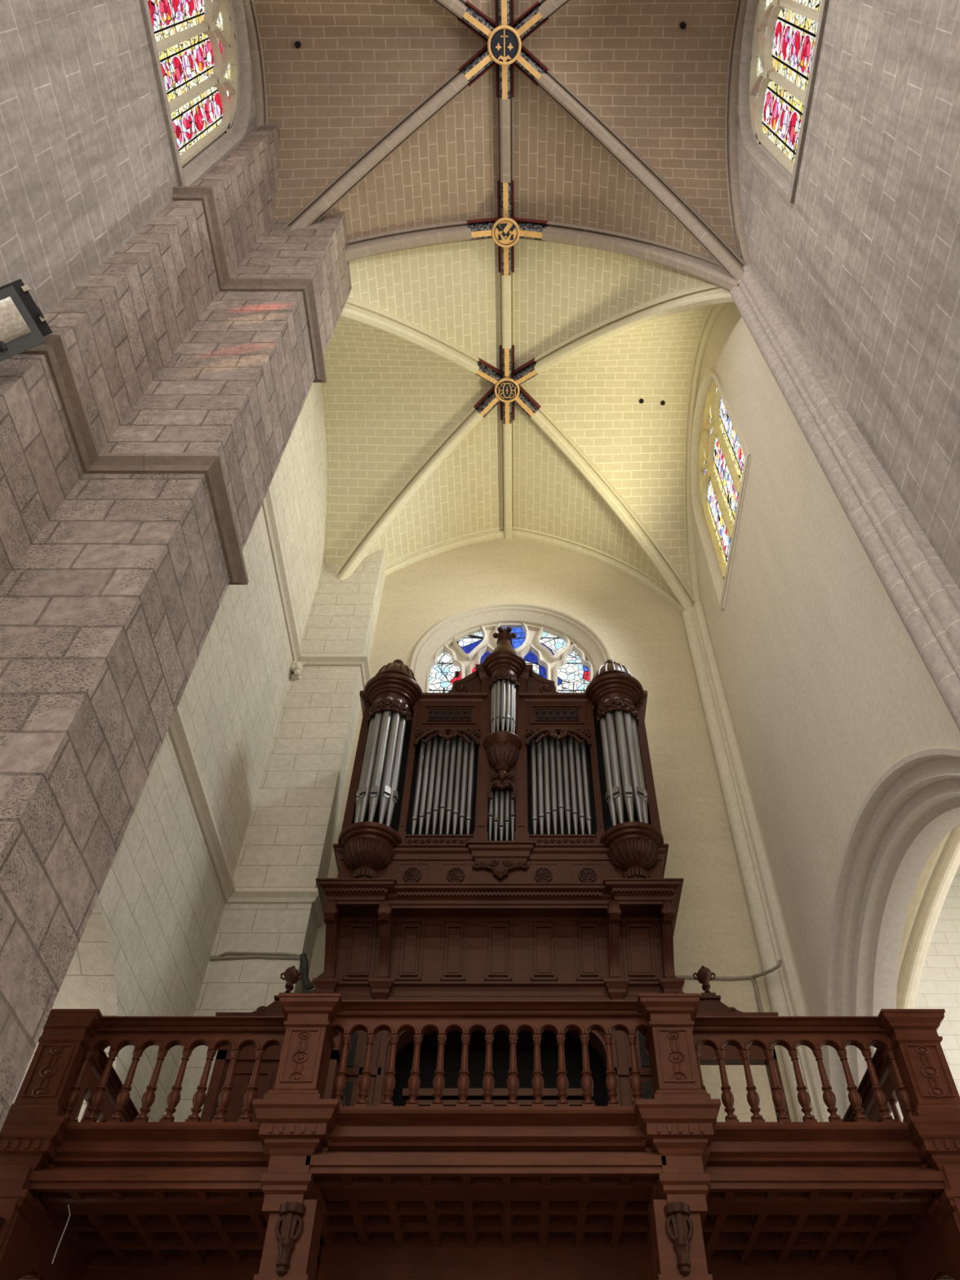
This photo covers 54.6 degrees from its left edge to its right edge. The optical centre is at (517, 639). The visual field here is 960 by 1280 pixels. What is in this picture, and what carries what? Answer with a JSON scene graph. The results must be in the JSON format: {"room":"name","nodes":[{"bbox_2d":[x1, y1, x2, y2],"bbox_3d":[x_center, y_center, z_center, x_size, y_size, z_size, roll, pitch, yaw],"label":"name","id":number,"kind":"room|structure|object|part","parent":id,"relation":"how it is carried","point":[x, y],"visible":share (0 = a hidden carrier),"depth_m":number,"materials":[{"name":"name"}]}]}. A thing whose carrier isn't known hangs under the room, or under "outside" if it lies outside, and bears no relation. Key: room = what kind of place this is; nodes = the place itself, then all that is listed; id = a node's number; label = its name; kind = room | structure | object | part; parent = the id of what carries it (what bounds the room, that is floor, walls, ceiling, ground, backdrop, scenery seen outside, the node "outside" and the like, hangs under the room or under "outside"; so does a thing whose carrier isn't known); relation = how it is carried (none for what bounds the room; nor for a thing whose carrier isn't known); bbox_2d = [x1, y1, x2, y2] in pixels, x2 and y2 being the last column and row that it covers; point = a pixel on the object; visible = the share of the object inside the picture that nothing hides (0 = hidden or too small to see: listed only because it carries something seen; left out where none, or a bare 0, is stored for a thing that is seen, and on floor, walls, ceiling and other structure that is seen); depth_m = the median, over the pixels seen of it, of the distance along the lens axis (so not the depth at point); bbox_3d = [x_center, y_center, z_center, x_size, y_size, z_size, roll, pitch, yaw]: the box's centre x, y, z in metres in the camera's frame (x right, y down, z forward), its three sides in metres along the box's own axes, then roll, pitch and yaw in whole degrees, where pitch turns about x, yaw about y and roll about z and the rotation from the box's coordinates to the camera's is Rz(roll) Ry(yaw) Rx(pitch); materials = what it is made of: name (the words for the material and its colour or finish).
{"room":"church","nodes":[
{"label":"church","id":0,"kind":"room"},
{"bbox_2d":[0,0,327,1121],"bbox_3d":[-4.194,-1.102,10.033,0.280,20.200,12.794,-2,-51,2],"label":"wall","id":1,"kind":"structure","parent":0,"point":[86,162],"depth_m":10.56,"materials":[{"name":"beige stone"}]},
{"bbox_2d":[0,278,53,361],"bbox_3d":[-4.150,-2.524,7.420,0.742,0.651,0.449,-12,-52,9],"label":"floodlight","id":2,"kind":"object","parent":1,"relation":"attached to","point":[24,326],"visible":1,"depth_m":7.36,"materials":[{"name":"grey metal"}]},
{"bbox_2d":[0,341,7,351],"bbox_3d":[-4.071,-2.314,7.330,0.060,0.057,0.060,-31,-70,-15],"label":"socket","id":3,"kind":"object","parent":2,"relation":"attached to","point":[3,344],"depth_m":7.32,"materials":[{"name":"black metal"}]},
{"bbox_2d":[12,942,110,1103],"bbox_3d":[-6.790,4.094,7.029,5.420,9.000,7.200,0,-51,0],"label":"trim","id":4,"kind":"structure","parent":1,"relation":"attached to","point":[24,1077],"depth_m":10.87,"materials":[{"name":"beige stone"}]},
{"bbox_2d":[26,900,117,1121],"bbox_3d":[-4.510,4.644,6.188,0.900,7.000,4.600,0,-51,0],"label":"wall","id":5,"kind":"structure","parent":1,"relation":"attached to","point":[89,982],"depth_m":9.37,"materials":[{"name":"beige stone"}]},
{"bbox_2d":[18,332,248,584],"bbox_3d":[-3.615,-1.614,8.823,1.630,0.260,2.630,0,-51,0],"label":"trim","id":6,"kind":"structure","parent":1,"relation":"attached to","point":[55,350],"depth_m":8.70,"materials":[{"name":"grey stone"}]},
{"bbox_2d":[139,0,251,186],"bbox_3d":[-4.595,-8.534,13.076,0.470,4.730,3.100,0,-51,0],"label":"window","id":7,"kind":"structure","parent":1,"relation":"in","point":[200,52],"depth_m":13.42,"materials":[{"name":"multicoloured glass"}]},
{"bbox_3d":[-4.630,-8.534,13.076,0.001,4.390,2.760,0,-51,0],"label":"stained glass","id":8,"kind":"part","parent":7,"relation":"part of","materials":[{"name":"multicoloured glass"}]},
{"bbox_2d":[172,186,326,382],"bbox_3d":[-3.615,-4.804,12.777,1.630,0.260,2.630,0,-51,0],"label":"trim","id":9,"kind":"structure","parent":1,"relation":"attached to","point":[205,193],"depth_m":12.65,"materials":[{"name":"grey stone"}]},
{"bbox_2d":[242,0,267,126],"bbox_3d":[-4.410,-9.426,13.738,0.300,3.519,4.713,0,-51,0],"label":"trim","id":10,"kind":"structure","parent":1,"relation":"attached to","point":[252,25],"depth_m":15.51,"materials":[{"name":"stone"}]},
{"bbox_2d":[290,660,306,679],"bbox_3d":[-3.933,0.531,16.630,0.281,0.349,0.249,-17,-53,13],"label":"corbel","id":11,"kind":"object","parent":1,"relation":"attached to","point":[296,666],"visible":1,"depth_m":16.56,"materials":[{"name":"beige stone"}]},
{"bbox_2d":[283,44,496,230],"bbox_3d":[-2.342,-7.730,15.040,5.266,3.616,0.300,-28,-56,21],"label":"trim","id":12,"kind":"structure","parent":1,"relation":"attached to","point":[359,169],"depth_m":15.37,"materials":[{"name":"stone"}]},
{"bbox_2d":[431,0,498,42],"bbox_3d":[-2.342,-10.008,13.201,5.288,3.616,0.300,28,-56,-21],"label":"trim","id":13,"kind":"structure","parent":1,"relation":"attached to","point":[463,11],"depth_m":14.91,"materials":[{"name":"stone"}]},
{"bbox_2d":[0,124,351,1131],"bbox_3d":[-3.830,-1.940,9.228,1.800,20.000,2.370,0,-51,0],"label":"stone pier","id":14,"kind":"object","parent":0,"point":[113,586],"visible":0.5,"depth_m":7.98,"materials":[{"name":"grey stone"}]},
{"bbox_2d":[164,547,386,1121],"bbox_3d":[-3.510,3.829,13.241,1.300,19.000,0.690,0,-51,0],"label":"wall","id":15,"kind":"structure","parent":0,"point":[289,839],"depth_m":14.27,"materials":[{"name":"beige stone"}]},
{"bbox_2d":[209,951,300,959],"bbox_3d":[-3.439,4.163,12.246,1.210,0.129,0.038,0,-51,0],"label":"cable","id":16,"kind":"object","parent":15,"relation":"attached to","point":[246,954],"visible":1,"depth_m":12.22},
{"bbox_2d":[299,952,323,993],"bbox_3d":[-2.539,4.178,11.790,0.170,0.794,0.885,35,-59,-25],"label":"cable","id":17,"kind":"object","parent":15,"relation":"attached to","point":[307,986],"visible":0.63,"depth_m":11.97,"materials":[{"name":"grey"}]},
{"bbox_2d":[335,385,500,580],"bbox_3d":[-2.215,-2.814,19.004,5.523,3.621,0.300,-35,-59,25],"label":"trim","id":18,"kind":"structure","parent":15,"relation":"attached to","point":[370,536],"depth_m":19.29,"materials":[{"name":"beige stone"}]},
{"bbox_2d":[253,0,738,591],"bbox_3d":[-0.365,-6.315,16.258,8.130,3.444,12.490,0,-51,0],"label":"ceiling","id":19,"kind":"structure","parent":0,"point":[340,74],"depth_m":16.68,"materials":[{"name":"brick"}]},
{"bbox_2d":[340,296,502,385],"bbox_3d":[-2.216,-5.436,16.893,5.169,3.614,0.300,31,-57,-23],"label":"rib","id":20,"kind":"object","parent":19,"relation":"attached to","point":[355,309],"depth_m":17.56,"materials":[{"name":"beige stone"}]},
{"bbox_2d":[494,0,514,217],"bbox_3d":[-0.220,-9.895,15.376,0.300,0.380,5.810,0,-51,0],"label":"trim","id":21,"kind":"structure","parent":19,"relation":"attached to","point":[503,11],"depth_m":16.00,"materials":[{"name":"stone"}]},
{"bbox_2d":[487,25,521,65],"bbox_3d":[-0.220,-9.790,15.278,0.556,0.345,0.556,0,-51,0],"label":"boss","id":22,"kind":"object","parent":19,"relation":"attached to","point":[504,43],"visible":1,"depth_m":15.17,"materials":[{"name":"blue paint"}]},
{"bbox_3d":[-0.220,-9.557,15.295,0.227,0.014,0.113,0,-51,0],"label":"crown","id":23,"kind":"part","parent":22,"relation":"part of","materials":[{"name":"paint"}]},
{"bbox_2d":[491,217,519,247],"bbox_3d":[-0.220,-7.507,17.043,0.515,0.345,0.515,0,-51,0],"label":"boss","id":24,"kind":"object","parent":19,"relation":"attached to","point":[504,232],"visible":1,"depth_m":16.93,"materials":[{"name":"gold paint"}]},
{"bbox_2d":[497,244,515,538],"bbox_3d":[-0.220,-5.035,19.298,0.300,0.380,6.680,0,-51,0],"label":"trim","id":25,"kind":"structure","parent":19,"relation":"attached to","point":[507,444],"depth_m":18.80,"materials":[{"name":"beige stone"}]},
{"bbox_2d":[494,377,519,402],"bbox_3d":[-0.220,-5.163,19.011,0.515,0.345,0.515,0,-51,0],"label":"boss","id":26,"kind":"object","parent":19,"relation":"attached to","point":[507,389],"visible":1,"depth_m":18.90,"materials":[{"name":"gold paint"}]},
{"bbox_2d":[345,217,738,291],"bbox_3d":[-0.364,-6.615,15.938,8.344,3.624,0.340,0,-51,0],"label":"trim","id":27,"kind":"structure","parent":19,"relation":"attached to","point":[705,268],"depth_m":16.35,"materials":[{"name":"stone"}]},
{"bbox_2d":[514,385,696,612],"bbox_3d":[1.755,-2.814,19.004,5.494,3.621,0.300,36,-59,-25],"label":"trim","id":28,"kind":"structure","parent":19,"relation":"attached to","point":[642,535],"depth_m":19.27,"materials":[{"name":"beige stone"}]},
{"bbox_2d":[511,281,733,385],"bbox_3d":[1.756,-5.436,16.893,5.138,3.613,0.300,-31,-58,23],"label":"trim","id":29,"kind":"structure","parent":19,"relation":"attached to","point":[706,294],"depth_m":16.95,"materials":[{"name":"beige stone"}]},
{"bbox_2d":[511,44,746,280],"bbox_3d":[1.756,-7.731,15.042,5.034,3.611,0.300,30,-57,-22],"label":"trim","id":30,"kind":"structure","parent":19,"relation":"attached to","point":[697,227],"depth_m":15.34,"materials":[{"name":"stone"}]},
{"bbox_2d":[308,537,797,1121],"bbox_3d":[-0.180,3.643,13.862,8.960,20.200,0.001,0,-51,0],"label":"wall","id":31,"kind":"structure","parent":0,"point":[642,632],"depth_m":16.91,"materials":[{"name":"paint"}]},
{"bbox_2d":[168,704,324,928],"bbox_3d":[-3.420,1.671,11.473,1.380,0.260,6.070,0,-51,0],"label":"trim","id":32,"kind":"structure","parent":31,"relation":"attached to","point":[177,729],"depth_m":12.29,"materials":[{"name":"beige stone"}]},
{"bbox_2d":[262,485,370,689],"bbox_3d":[-3.420,-1.519,15.427,1.380,0.260,6.070,0,-51,0],"label":"trim","id":33,"kind":"structure","parent":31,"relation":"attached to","point":[362,660],"depth_m":16.21,"materials":[{"name":"beige stone"}]},
{"bbox_2d":[408,603,611,711],"bbox_3d":[-0.130,1.825,16.474,3.880,7.630,0.550,0,-51,0],"label":"window","id":34,"kind":"structure","parent":31,"relation":"in","point":[561,648],"depth_m":18.58,"materials":[{"name":"multicoloured glass"}]},
{"bbox_3d":[-1.360,1.566,16.990,0.848,4.480,0.001,0,-51,0],"label":"stained glass","id":35,"kind":"part","parent":34,"relation":"part of","materials":[{"name":"glass"}]},
{"bbox_3d":[-0.978,0.053,18.865,0.645,1.024,0.001,0,-51,0],"label":"stained glass","id":36,"kind":"part","parent":34,"relation":"part of","materials":[{"name":"glass"}]},
{"bbox_3d":[-0.572,1.566,16.990,0.747,4.480,0.001,0,-51,0],"label":"stained glass","id":37,"kind":"part","parent":34,"relation":"part of","materials":[{"name":"multicoloured glass"}]},
{"bbox_3d":[-0.130,-0.052,18.996,0.655,1.082,0.001,0,-51,0],"label":"stained glass","id":38,"kind":"part","parent":34,"relation":"part of","materials":[{"name":"blue glass"}]},
{"bbox_3d":[0.249,1.566,16.990,0.715,4.480,0.001,0,-51,0],"label":"stained glass","id":39,"kind":"part","parent":34,"relation":"part of","materials":[{"name":"blue glass"}]},
{"bbox_3d":[0.709,0.095,18.813,0.635,0.981,0.001,0,-51,0],"label":"stained glass","id":40,"kind":"part","parent":34,"relation":"part of","materials":[{"name":"glass"}]},
{"bbox_3d":[1.040,1.566,16.990,0.807,4.480,0.001,0,-51,0],"label":"stained glass","id":41,"kind":"part","parent":34,"relation":"part of","materials":[{"name":"white glass"}]},
{"bbox_2d":[385,526,684,613],"bbox_3d":[-0.240,-1.457,20.151,8.094,3.546,0.340,0,-51,0],"label":"trim","id":42,"kind":"structure","parent":31,"relation":"attached to","point":[599,556],"depth_m":20.64,"materials":[{"name":"beige stone"}]},
{"bbox_2d":[675,959,782,1012],"bbox_3d":[2.870,4.717,12.393,1.458,0.626,0.414,-16,-53,12],"label":"cable","id":43,"kind":"object","parent":31,"relation":"attached to","point":[752,978],"visible":0.84,"depth_m":12.54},
{"bbox_2d":[638,1032,653,1098],"bbox_3d":[1.510,4.805,9.756,0.380,1.450,0.058,0,-51,0],"label":"grille","id":44,"kind":"object","parent":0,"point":[644,1068],"depth_m":10.00,"materials":[{"name":"brown wood"}]},
{"bbox_2d":[693,0,959,1079],"bbox_3d":[4.200,-1.100,10.034,1.000,20.200,12.790,0,-51,0],"label":"wall","id":45,"kind":"structure","parent":0,"point":[827,688],"depth_m":10.56,"materials":[{"name":"beige paint"}]},
{"bbox_2d":[510,0,572,41],"bbox_3d":[1.756,-10.010,13.203,5.057,3.611,0.300,-30,-57,22],"label":"trim","id":46,"kind":"structure","parent":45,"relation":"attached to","point":[542,11],"depth_m":14.90,"materials":[{"name":"stone"}]},
{"bbox_2d":[684,302,728,601],"bbox_3d":[3.680,-4.049,18.074,0.300,3.522,6.907,0,-51,0],"label":"trim","id":47,"kind":"structure","parent":45,"relation":"attached to","point":[712,316],"depth_m":19.29,"materials":[{"name":"beige stone"}]},
{"bbox_2d":[690,370,750,610],"bbox_3d":[3.865,-3.164,17.505,0.470,4.580,3.100,0,-51,0],"label":"window","id":48,"kind":"structure","parent":45,"relation":"in","point":[720,454],"depth_m":17.81,"materials":[{"name":"glass"}]},
{"bbox_3d":[3.880,-3.321,17.700,0.001,3.780,2.800,0,-51,0],"label":"stained glass","id":49,"kind":"part","parent":48,"relation":"part of","materials":[{"name":"multicoloured glass"}]},
{"bbox_2d":[724,0,751,265],"bbox_3d":[3.680,-8.909,14.155,0.300,3.520,6.040,0,-51,0],"label":"trim","id":50,"kind":"structure","parent":45,"relation":"attached to","point":[733,69],"depth_m":15.52,"materials":[{"name":"stone"}]},
{"bbox_2d":[682,601,830,1121],"bbox_3d":[3.565,4.647,12.359,0.470,16.600,0.526,0,-51,0],"label":"column","id":51,"kind":"structure","parent":45,"relation":"attached to","point":[786,997],"depth_m":13.80,"materials":[{"name":"beige stone"}]},
{"bbox_2d":[738,0,828,203],"bbox_3d":[3.865,-8.480,13.248,0.470,4.530,3.100,0,-51,0],"label":"window","id":52,"kind":"structure","parent":45,"relation":"in","point":[781,39],"depth_m":13.67,"materials":[{"name":"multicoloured glass"}]},
{"bbox_3d":[3.870,-8.574,13.365,0.001,3.890,2.760,0,-51,0],"label":"stained glass","id":53,"kind":"part","parent":52,"relation":"part of","materials":[{"name":"multicoloured glass"}]},
{"bbox_2d":[728,264,959,731],"bbox_3d":[3.578,-0.472,8.325,0.445,16.750,0.600,0,-51,0],"label":"column","id":54,"kind":"structure","parent":45,"relation":"attached to","point":[922,592],"depth_m":9.26,"materials":[{"name":"stone"}]},
{"bbox_2d":[825,748,959,1121],"bbox_3d":[3.987,4.789,7.123,0.635,8.272,6.844,0,-51,0],"label":"arch","id":55,"kind":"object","parent":45,"relation":"attached to","point":[914,804],"depth_m":10.28,"materials":[{"name":"paint"}]},
{"bbox_2d":[896,822,959,1008],"bbox_3d":[5.690,3.391,11.826,0.320,4.081,4.756,26,-56,-19],"label":"trim","id":56,"kind":"structure","parent":45,"relation":"attached to","point":[935,879],"depth_m":12.20,"materials":[{"name":"beige stone"}]},
{"bbox_2d":[952,864,959,879],"bbox_3d":[6.900,1.863,10.590,4.800,3.857,7.800,0,-51,0],"label":"trim","id":57,"kind":"structure","parent":45,"relation":"attached to","point":[957,873],"depth_m":14.42,"materials":[{"name":"stone"}]},
{"bbox_3d":[0.000,1.814,-0.656,24.000,0.100,30.000,0,-51,0],"label":"floor","id":58,"kind":"structure","parent":0,"visible":0},
{"bbox_2d":[0,993,959,1279],"bbox_3d":[-0.220,6.342,6.592,7.320,5.495,4.850,0,-51,0],"label":"gallery","id":59,"kind":"object","parent":58,"relation":"on","point":[315,1188],"visible":1,"depth_m":6.80,"materials":[{"name":"brown wood"}]},
{"bbox_2d":[0,1217,4,1227],"bbox_3d":[-3.580,4.083,6.186,0.182,0.400,0.192,0,-51,0],"label":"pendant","id":60,"kind":"object","parent":59,"relation":"attached to","point":[2,1219],"depth_m":6.30,"materials":[{"name":"brown wood"}]},
{"bbox_3d":[-3.565,3.270,7.058,0.250,0.408,0.025,0,-51,0],"label":"relief panel","id":61,"kind":"part","parent":59,"relation":"part of","materials":[{"name":"brown wood"}]},
{"bbox_3d":[-3.565,3.353,7.183,0.500,0.810,0.460,0,-51,0],"label":"post","id":62,"kind":"part","parent":59,"relation":"part of","materials":[{"name":"brown wood"}]},
{"bbox_2d":[51,1204,70,1263],"bbox_3d":[-3.167,4.116,6.445,0.044,0.366,0.008,0,-51,0],"label":"cable","id":63,"kind":"object","parent":59,"relation":"hanging from","point":[68,1205],"visible":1,"depth_m":6.44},
{"bbox_3d":[-3.584,4.158,7.785,0.252,0.895,2.150,0,-51,0],"label":"return rail","id":64,"kind":"part","parent":59,"relation":"part of","materials":[{"name":"brown wood"}]},
{"bbox_3d":[-2.570,3.128,7.471,1.700,0.090,0.252,0,-51,0],"label":"hand rail","id":65,"kind":"part","parent":59,"relation":"part of","materials":[{"name":"brown wood"}]},
{"bbox_2d":[200,965,343,1121],"bbox_3d":[-2.470,4.499,9.278,1.420,2.790,0.275,0,-51,0],"label":"case","id":66,"kind":"object","parent":59,"relation":"on","point":[245,1064],"visible":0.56,"depth_m":9.43,"materials":[{"name":"brown wood"}]},
{"bbox_3d":[-2.470,4.863,8.871,1.040,1.700,0.070,0,-51,0],"label":"door","id":67,"kind":"part","parent":66,"relation":"part of","materials":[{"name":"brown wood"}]},
{"bbox_2d":[275,1201,306,1275],"bbox_3d":[-1.500,3.912,6.048,0.182,0.400,0.192,0,-51,0],"label":"pendant","id":68,"kind":"object","parent":59,"relation":"attached to","point":[290,1216],"depth_m":6.05,"materials":[{"name":"brown wood"}]},
{"bbox_3d":[-1.615,3.091,6.914,0.230,0.408,0.025,0,-51,0],"label":"relief panel","id":69,"kind":"part","parent":59,"relation":"part of","materials":[{"name":"brown wood"}]},
{"bbox_3d":[-1.615,3.166,7.033,0.480,0.810,0.440,0,-51,0],"label":"post","id":70,"kind":"part","parent":59,"relation":"part of","materials":[{"name":"brown wood"}]},
{"bbox_2d":[333,1032,357,1106],"bbox_3d":[-1.950,4.805,9.756,0.380,1.450,0.058,0,-51,0],"label":"baluster","id":71,"kind":"object","parent":59,"relation":"attached to","point":[348,1099],"depth_m":9.98,"materials":[{"name":"brown wood"}]},
{"bbox_3d":[-0.220,2.941,7.321,2.480,0.090,0.252,0,-51,0],"label":"hand rail","id":72,"kind":"part","parent":59,"relation":"part of","materials":[{"name":"brown wood"}]},
{"bbox_2d":[312,626,684,1106],"bbox_3d":[-0.220,3.181,12.396,4.440,9.300,2.080,0,-51,0],"label":"pipe organ","id":73,"kind":"object","parent":59,"relation":"on","point":[482,851],"visible":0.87,"depth_m":11.75,"materials":[{"name":"brown wood"}]},
{"bbox_3d":[-1.894,3.704,11.123,0.354,0.640,0.316,0,-51,0],"label":"panel","id":74,"kind":"part","parent":73,"relation":"part of","materials":[{"name":"brown wood"}]},
{"bbox_2d":[366,698,412,725],"bbox_3d":[-1.915,1.079,13.859,0.662,0.252,0.398,0,-51,0],"label":"carving","id":75,"kind":"object","parent":73,"relation":"hanging from","point":[393,707],"depth_m":13.77,"materials":[{"name":"brown wood"}]},
{"bbox_3d":[-1.925,0.798,14.425,0.920,1.050,0.920,0,-51,0],"label":"tower cornice","id":76,"kind":"part","parent":73,"relation":"part of","materials":[{"name":"brown wood"}]},
{"bbox_3d":[-1.293,3.704,11.123,0.306,0.640,0.316,0,-51,0],"label":"panel","id":77,"kind":"part","parent":73,"relation":"part of","materials":[{"name":"brown wood"}]},
{"bbox_3d":[-1.335,2.979,11.745,0.400,0.380,0.022,0,-51,0],"label":"rosette panel","id":78,"kind":"part","parent":73,"relation":"part of","materials":[{"name":"brown wood"}]},
{"bbox_3d":[-1.030,2.660,12.195,0.940,0.180,0.144,0,-51,0],"label":"carved rail","id":79,"kind":"part","parent":73,"relation":"part of","materials":[{"name":"brown wood"}]},
{"bbox_2d":[413,727,480,746],"bbox_3d":[-1.029,1.408,13.617,0.970,0.356,0.084,0,-51,0],"label":"carving","id":80,"kind":"object","parent":73,"relation":"hanging from","point":[423,732],"depth_m":13.64,"materials":[{"name":"brown wood"}]},
{"bbox_3d":[-1.030,1.178,14.038,0.940,0.670,0.135,0,-51,0],"label":"header panel","id":81,"kind":"part","parent":73,"relation":"part of","materials":[{"name":"brown wood"}]},
{"bbox_3d":[-1.040,0.980,14.360,1.140,0.160,0.340,0,-51,0],"label":"compartment cornice","id":82,"kind":"part","parent":73,"relation":"part of","materials":[{"name":"brown wood"}]},
{"bbox_3d":[-0.768,3.704,11.123,0.299,0.640,0.316,0,-51,0],"label":"panel","id":83,"kind":"part","parent":73,"relation":"part of","materials":[{"name":"brown wood"}]},
{"bbox_3d":[-0.785,2.979,11.745,0.400,0.380,0.022,0,-51,0],"label":"rosette panel","id":84,"kind":"part","parent":73,"relation":"part of","materials":[{"name":"brown wood"}]},
{"bbox_3d":[-0.233,3.704,11.123,0.327,0.640,0.316,0,-51,0],"label":"panel","id":85,"kind":"part","parent":73,"relation":"part of","materials":[{"name":"brown wood"}]},
{"bbox_3d":[-0.220,3.625,11.663,4.440,0.260,1.710,0,-51,0],"label":"cornice","id":86,"kind":"part","parent":73,"relation":"part of","materials":[{"name":"brown wood"}]},
{"bbox_3d":[-0.220,3.182,12.339,4.340,0.250,1.350,0,-51,0],"label":"cornice","id":87,"kind":"part","parent":73,"relation":"part of","materials":[{"name":"brown wood"}]},
{"bbox_2d":[487,760,516,799],"bbox_3d":[-0.220,1.860,13.090,0.398,1.062,0.145,0,-51,0],"label":"carving","id":88,"kind":"object","parent":73,"relation":"hanging from","point":[501,775],"depth_m":12.97,"materials":[{"name":"brown wood"}]},
{"bbox_3d":[-0.220,0.340,14.961,0.720,1.060,0.720,0,-51,0],"label":"tower cornice","id":89,"kind":"part","parent":73,"relation":"part of","materials":[{"name":"brown wood"}]},
{"bbox_2d":[488,671,519,688],"bbox_3d":[-0.212,0.626,14.424,0.475,0.163,0.252,0,-51,0],"label":"shade","id":90,"kind":"object","parent":73,"relation":"hanging from","point":[509,677],"depth_m":14.37,"materials":[{"name":"brown wood"}]},
{"bbox_3d":[0.320,2.979,11.745,0.400,0.380,0.022,0,-51,0],"label":"rosette panel","id":91,"kind":"part","parent":73,"relation":"part of","materials":[{"name":"brown wood"}]},
{"bbox_3d":[0.309,3.704,11.123,0.327,0.640,0.316,0,-51,0],"label":"panel","id":92,"kind":"part","parent":73,"relation":"part of","materials":[{"name":"brown wood"}]},
{"bbox_3d":[0.580,0.980,14.360,1.140,0.160,0.340,0,-51,0],"label":"compartment cornice","id":93,"kind":"part","parent":73,"relation":"part of","materials":[{"name":"brown wood"}]},
{"bbox_3d":[0.590,1.178,14.038,0.940,0.670,0.135,0,-51,0],"label":"header panel","id":94,"kind":"part","parent":73,"relation":"part of","materials":[{"name":"brown wood"}]},
{"bbox_2d":[524,727,591,746],"bbox_3d":[0.591,1.408,13.617,0.970,0.356,0.084,0,-51,0],"label":"shade","id":95,"kind":"object","parent":73,"relation":"hanging from","point":[534,732],"depth_m":13.64,"materials":[{"name":"brown wood"}]},
{"bbox_3d":[0.590,2.660,12.195,0.940,0.180,0.144,0,-51,0],"label":"carved rail","id":96,"kind":"part","parent":73,"relation":"part of","materials":[{"name":"brown wood"}]},
{"bbox_3d":[0.880,2.979,11.745,0.400,0.380,0.022,0,-51,0],"label":"rosette panel","id":97,"kind":"part","parent":73,"relation":"part of","materials":[{"name":"brown wood"}]},
{"bbox_3d":[0.845,3.704,11.123,0.313,0.640,0.316,0,-51,0],"label":"panel","id":98,"kind":"part","parent":73,"relation":"part of","materials":[{"name":"brown wood"}]},
{"bbox_3d":[1.485,0.798,14.425,0.920,1.050,0.920,0,-51,0],"label":"tower cornice","id":99,"kind":"part","parent":73,"relation":"part of","materials":[{"name":"brown wood"}]},
{"bbox_2d":[595,697,639,725],"bbox_3d":[1.495,1.079,13.859,0.662,0.252,0.398,0,-51,0],"label":"shade","id":100,"kind":"object","parent":73,"relation":"hanging from","point":[611,707],"depth_m":13.76,"materials":[{"name":"brown wood"}]},
{"bbox_3d":[1.467,3.704,11.123,0.403,0.640,0.316,0,-51,0],"label":"panel","id":101,"kind":"part","parent":73,"relation":"part of","materials":[{"name":"brown wood"}]},
{"bbox_3d":[1.175,3.166,7.033,0.480,0.810,0.440,0,-51,0],"label":"post","id":102,"kind":"part","parent":59,"relation":"part of","materials":[{"name":"brown wood"}]},
{"bbox_3d":[1.175,3.091,6.914,0.230,0.408,0.025,0,-51,0],"label":"relief panel","id":103,"kind":"part","parent":59,"relation":"part of","materials":[{"name":"brown wood"}]},
{"bbox_2d":[663,1201,693,1275],"bbox_3d":[1.060,3.912,6.048,0.182,0.400,0.192,0,-51,0],"label":"carving","id":104,"kind":"object","parent":59,"relation":"attached to","point":[678,1216],"depth_m":6.04,"materials":[{"name":"brown wood"}]},
{"bbox_2d":[666,965,790,1119],"bbox_3d":[2.030,4.499,9.278,1.420,2.790,0.275,0,-51,0],"label":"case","id":105,"kind":"object","parent":59,"relation":"on","point":[709,1004],"visible":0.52,"depth_m":9.61,"materials":[{"name":"brown wood"}]},
{"bbox_3d":[2.130,3.128,7.471,1.700,0.090,0.252,0,-51,0],"label":"hand rail","id":106,"kind":"part","parent":59,"relation":"part of","materials":[{"name":"brown wood"}]},
{"bbox_3d":[3.116,4.158,7.785,0.252,0.895,2.150,0,-51,0],"label":"return rail","id":107,"kind":"part","parent":59,"relation":"part of","materials":[{"name":"brown wood"}]},
{"bbox_3d":[3.125,3.353,7.183,0.500,0.810,0.460,0,-51,0],"label":"post","id":108,"kind":"part","parent":59,"relation":"part of","materials":[{"name":"brown wood"}]},
{"bbox_3d":[3.125,3.270,7.058,0.250,0.408,0.025,0,-51,0],"label":"relief panel","id":109,"kind":"part","parent":59,"relation":"part of","materials":[{"name":"brown wood"}]},
{"bbox_2d":[902,875,959,1119],"bbox_3d":[6.950,6.968,10.633,5.100,11.000,0.200,0,-51,0],"label":"wall","id":110,"kind":"structure","parent":58,"relation":"on","point":[939,987],"depth_m":13.16,"materials":[{"name":"stone"}]}
]}

